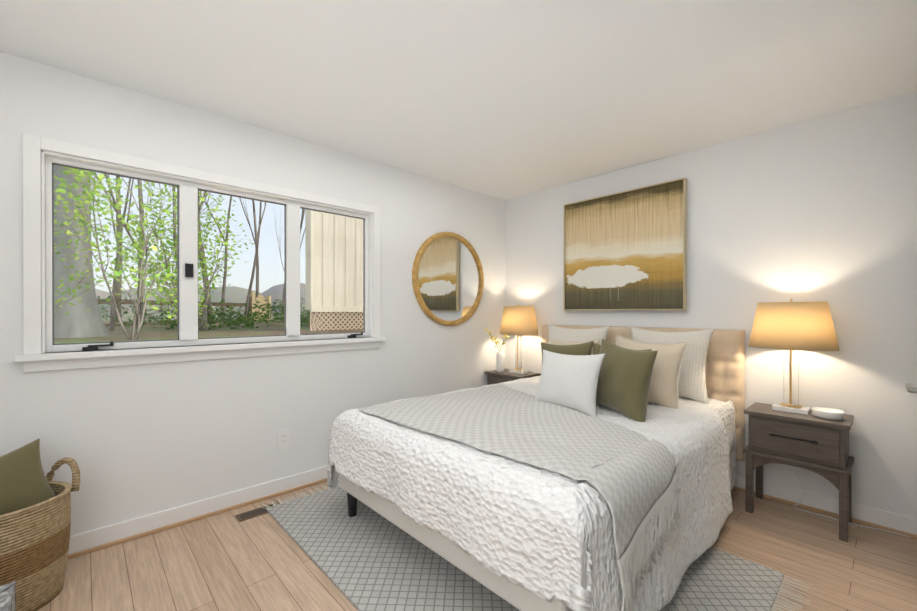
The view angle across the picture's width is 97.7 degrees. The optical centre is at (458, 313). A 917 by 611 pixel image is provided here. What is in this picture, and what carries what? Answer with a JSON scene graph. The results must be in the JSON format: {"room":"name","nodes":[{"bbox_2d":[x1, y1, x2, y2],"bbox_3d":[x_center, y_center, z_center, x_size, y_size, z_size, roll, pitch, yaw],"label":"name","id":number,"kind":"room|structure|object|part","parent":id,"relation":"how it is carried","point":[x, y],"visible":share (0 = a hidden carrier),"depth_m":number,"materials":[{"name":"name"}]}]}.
{"room":"bedroom","nodes":[
{"label":"bedroom","id":0,"kind":"room"},
{"bbox_2d":[0,51,505,535],"bbox_3d":[-1.112,0.003,2.909,4.600,2.440,0.150,0,0,-43],"label":"wall","id":1,"kind":"structure","parent":0,"point":[135,441],"depth_m":2.44,"materials":[{"name":"white paint"}]},
{"bbox_2d":[68,466,326,558],"bbox_3d":[-1.051,1.171,2.847,4.300,0.105,0.030,0,0,-43],"label":"baseboard","id":2,"kind":"structure","parent":1,"relation":"attached to","point":[83,543],"depth_m":2.34,"materials":[{"name":"white wood"}]},
{"bbox_2d":[14,133,385,372],"bbox_3d":[-1.372,-0.288,2.593,2.010,1.135,0.155,0,0,-43],"label":"window","id":3,"kind":"structure","parent":1,"relation":"in","point":[37,161],"depth_m":2.36,"materials":[{"name":"white"}]},
{"bbox_2d":[278,429,288,448],"bbox_3d":[-1.191,0.854,2.728,0.075,0.120,0.009,0,0,-43],"label":"electrical outlet","id":4,"kind":"object","parent":1,"relation":"attached to","point":[283,438],"visible":1,"depth_m":2.72,"materials":[{"name":"white plastic"}]},
{"bbox_2d":[412,232,483,325],"bbox_3d":[-0.069,-0.320,3.753,0.880,0.880,0.036,0,0,-43],"label":"mirror","id":5,"kind":"object","parent":1,"relation":"attached to","point":[447,278],"visible":1,"depth_m":3.73,"materials":[{"name":"brown wood"}]},
{"bbox_2d":[0,0,916,199],"bbox_3d":[0.151,-1.262,1.553,4.600,0.100,3.850,0,0,-43],"label":"ceiling","id":6,"kind":"structure","parent":0,"point":[505,99],"depth_m":1.98,"materials":[{"name":"white paint"}]},
{"bbox_2d":[37,481,916,610],"bbox_3d":[0.151,1.278,1.562,4.600,0.100,3.850,0,0,-43],"label":"floor","id":7,"kind":"structure","parent":0,"point":[226,561],"depth_m":1.94,"materials":[{"name":"brown wood"}]},
{"bbox_2d":[0,581,15,610],"bbox_3d":[-1.619,1.078,1.111,0.500,0.298,0.310,0,0,-43],"label":"basket","id":8,"kind":"object","parent":7,"relation":"on","point":[8,597],"visible":1,"depth_m":1.33,"materials":[{"name":"grey fabric"}]},
{"bbox_2d":[0,438,80,610],"bbox_3d":[-1.921,0.895,1.623,0.566,0.660,0.448,0,0,-43],"label":"basket","id":9,"kind":"object","parent":7,"relation":"on","point":[35,513],"visible":1,"depth_m":1.68,"materials":[{"name":"beige wicker"}]},
{"bbox_2d":[0,438,55,514],"bbox_3d":[-1.985,0.798,1.667,0.141,0.380,0.470,-14,6,46],"label":"cushion","id":10,"kind":"object","parent":9,"relation":"on","point":[24,483],"depth_m":1.73,"materials":[{"name":"green fabric"}]},
{"bbox_2d":[235,502,279,521],"bbox_3d":[-1.226,1.222,2.471,0.250,0.004,0.100,0,0,-43],"label":"floor vent","id":11,"kind":"object","parent":7,"relation":"in","point":[247,515],"visible":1,"depth_m":2.44,"materials":[{"name":"brown metal"}]},
{"bbox_2d":[485,369,540,384],"bbox_3d":[0.530,0.906,4.006,0.347,0.627,0.469,0,0,-43],"label":"nightstand","id":12,"kind":"object","parent":7,"relation":"on","point":[496,377],"depth_m":3.94,"materials":[{"name":"brown wood"}]},
{"bbox_2d":[485,329,508,371],"bbox_3d":[0.407,0.372,3.953,0.235,0.438,0.212,0,0,-43],"label":"vase","id":13,"kind":"object","parent":12,"relation":"on","point":[500,361],"visible":0.96,"depth_m":4.01,"materials":[{"name":"white ceramic"}]},
{"bbox_2d":[500,304,537,373],"bbox_3d":[0.597,0.249,3.981,0.292,0.684,0.430,0,0,-43],"label":"lamp","id":14,"kind":"object","parent":12,"relation":"on","point":[518,321],"visible":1,"depth_m":3.87,"materials":[{"name":"beige fabric"}]},
{"bbox_3d":[0.597,0.067,3.980,0.292,0.280,0.430,0,0,-43],"label":"lamp shade","id":15,"kind":"part","parent":14,"relation":"part of","materials":[{"name":"white fabric"}]},
{"bbox_2d":[259,485,814,610],"bbox_3d":[0.159,1.220,2.174,1.591,0.012,2.525,0,0,-43],"label":"rug","id":16,"kind":"object","parent":7,"relation":"on","point":[366,558],"visible":0.48,"depth_m":1.88,"materials":[{"name":"grey fabric"}]},
{"bbox_2d":[327,324,744,610],"bbox_3d":[0.589,0.658,2.576,2.248,1.104,1.823,0,0,-43],"label":"bed","id":17,"kind":"object","parent":16,"relation":"on","point":[592,468],"visible":1,"depth_m":1.84,"materials":[{"name":"white fabric"}]},
{"bbox_2d":[358,384,676,559],"bbox_3d":[0.373,0.681,2.272,1.203,0.244,1.618,0,0,-43],"label":"throw","id":18,"kind":"object","parent":17,"relation":"on","point":[623,461],"depth_m":1.80,"materials":[{"name":"grey fabric"}]},
{"bbox_2d":[535,349,604,416],"bbox_3d":[0.680,0.425,2.510,0.169,0.400,0.500,19,-13,-35],"label":"pillow","id":19,"kind":"object","parent":17,"relation":"on","point":[569,383],"depth_m":2.41,"materials":[{"name":"white fabric"}]},
{"bbox_3d":[1.373,0.557,3.311,0.098,0.890,1.630,0,0,-43],"label":"headboard","id":20,"kind":"part","parent":17,"relation":"part of","materials":[{"name":"beige fabric"}]},
{"bbox_2d":[743,402,854,541],"bbox_3d":[2.029,0.911,2.402,0.347,0.627,0.479,0,0,-43],"label":"nightstand","id":21,"kind":"object","parent":7,"relation":"on","point":[810,441],"visible":1,"depth_m":2.30,"materials":[{"name":"brown wood"}]},
{"bbox_3d":[1.914,0.715,2.294,0.032,0.016,0.217,0,0,-43],"label":"handle","id":22,"kind":"part","parent":21,"relation":"part of","materials":[{"name":"black metal"}]},
{"bbox_2d":[812,407,844,419],"bbox_3d":[2.114,0.575,2.293,0.124,0.045,0.143,0,0,-43],"label":"dish","id":23,"kind":"object","parent":21,"relation":"on","point":[828,413],"visible":1,"depth_m":2.27,"materials":[{"name":"white ceramic"}]},
{"bbox_2d":[748,299,910,537],"bbox_3d":[2.128,0.566,2.350,0.302,1.306,0.705,0,0,-43],"label":"lamp","id":24,"kind":"object","parent":21,"relation":"on","point":[790,327],"visible":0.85,"depth_m":2.37,"materials":[{"name":"beige fabric"}]},
{"bbox_3d":[2.031,0.073,2.446,0.292,0.280,0.430,0,0,-43],"label":"lamp shade","id":25,"kind":"part","parent":24,"relation":"part of","materials":[{"name":"white fabric"}]},
{"bbox_3d":[2.265,0.901,2.349,0.106,0.636,0.516,0,0,-43],"label":"cord","id":26,"kind":"part","parent":24,"relation":"part of","materials":[{"name":"white plastic"}]},
{"bbox_2d":[506,91,916,517],"bbox_3d":[1.828,0.003,3.022,0.150,2.440,3.700,0,0,-43],"label":"wall","id":27,"kind":"structure","parent":0,"point":[821,209],"depth_m":2.52,"materials":[{"name":"white paint"}]},
{"bbox_2d":[564,178,686,310],"bbox_3d":[1.351,-0.519,3.379,0.049,0.990,1.035,0,0,-43],"label":"painting","id":28,"kind":"object","parent":27,"relation":"attached to","point":[625,250],"visible":1,"depth_m":3.31,"materials":[{"name":"fabric"}]},
{"bbox_2d":[733,474,916,538],"bbox_3d":[1.517,1.169,3.225,0.032,0.105,2.925,0,0,-43],"label":"baseboard","id":29,"kind":"structure","parent":27,"relation":"attached to","point":[865,515],"depth_m":2.42,"materials":[{"name":"white wood"}]},
{"bbox_3d":[1.832,0.010,1.004,2.600,2.440,0.745,0,0,-43],"label":"wall","id":30,"kind":"structure","parent":0,"visible":0},
{"bbox_2d":[906,383,916,392],"bbox_3d":[1.801,0.199,1.556,0.892,2.033,0.098,0,0,-43],"label":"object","id":31,"kind":"structure","parent":30,"relation":"in","point":[910,388],"depth_m":1.30,"materials":[{"name":"silver metal"}]},
{"label":"outside","id":32,"kind":"structure","parent":0,"visible":0},
{"bbox_2d":[55,319,362,343],"bbox_3d":[-5.006,0.582,10.223,28.000,0.630,15.849,0,0,-43],"label":"ground","id":33,"kind":"structure","parent":32,"point":[206,333],"depth_m":5.89,"materials":[{"name":"brown soil"}]},
{"bbox_2d":[54,165,108,337],"bbox_3d":[-4.721,-3.614,4.911,0.711,8.000,0.748,0,0,-43],"label":"tree","id":34,"kind":"object","parent":33,"relation":"on","point":[61,326],"depth_m":4.75,"materials":[{"name":"grey plant"}]},
{"bbox_2d":[54,167,253,340],"bbox_3d":[-4.019,-0.881,4.659,3.372,2.450,4.275,0,0,-43],"label":"tree","id":35,"kind":"object","parent":33,"relation":"on","point":[91,197],"depth_m":4.33,"materials":[{"name":"green plant"}]},
{"bbox_2d":[97,291,270,325],"bbox_3d":[-7.357,0.024,8.349,0.140,1.400,10.640,0,0,10],"label":"fence","id":36,"kind":"object","parent":33,"relation":"on","point":[259,299],"depth_m":11.99,"materials":[{"name":"brown wood"}]},
{"bbox_2d":[96,174,304,330],"bbox_3d":[-6.801,-5.449,10.741,11.462,11.647,10.930,0,0,-43],"label":"bare tree","id":37,"kind":"object","parent":33,"relation":"on","point":[255,264],"depth_m":11.24,"materials":[{"name":"brown plant"}]},
{"bbox_2d":[97,291,309,329],"bbox_3d":[-5.585,-0.111,9.099,8.428,0.842,8.124,0,0,-43],"label":"shrubs","id":38,"kind":"object","parent":33,"relation":"on","point":[246,321],"depth_m":8.05,"materials":[{"name":"green plant"}]},
{"bbox_2d":[305,209,362,330],"bbox_3d":[-0.540,-2.486,8.240,5.170,5.620,0.230,0,0,-43],"label":"siding","id":39,"kind":"object","parent":33,"relation":"on","point":[344,314],"depth_m":6.68,"materials":[{"name":"beige wood"}]},
{"bbox_3d":[-22.029,3.868,28.441,140.000,6.530,34.000,0,0,-43],"label":"ground","id":40,"kind":"structure","parent":0,"visible":0},
{"bbox_2d":[95,283,310,320],"bbox_3d":[-23.281,1.632,25.909,77.440,8.863,29.730,0,0,-43],"label":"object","id":41,"kind":"object","parent":40,"relation":"on","point":[271,292],"depth_m":27.70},
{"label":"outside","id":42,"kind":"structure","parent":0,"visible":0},
{"bbox_2d":[123,287,202,292],"bbox_3d":[-38.967,4.901,46.559,140.000,16.337,19.600,0,0,-43],"label":"hill","id":43,"kind":"structure","parent":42,"point":[148,288],"depth_m":39.63,"materials":[{"name":"grey"}]}
]}

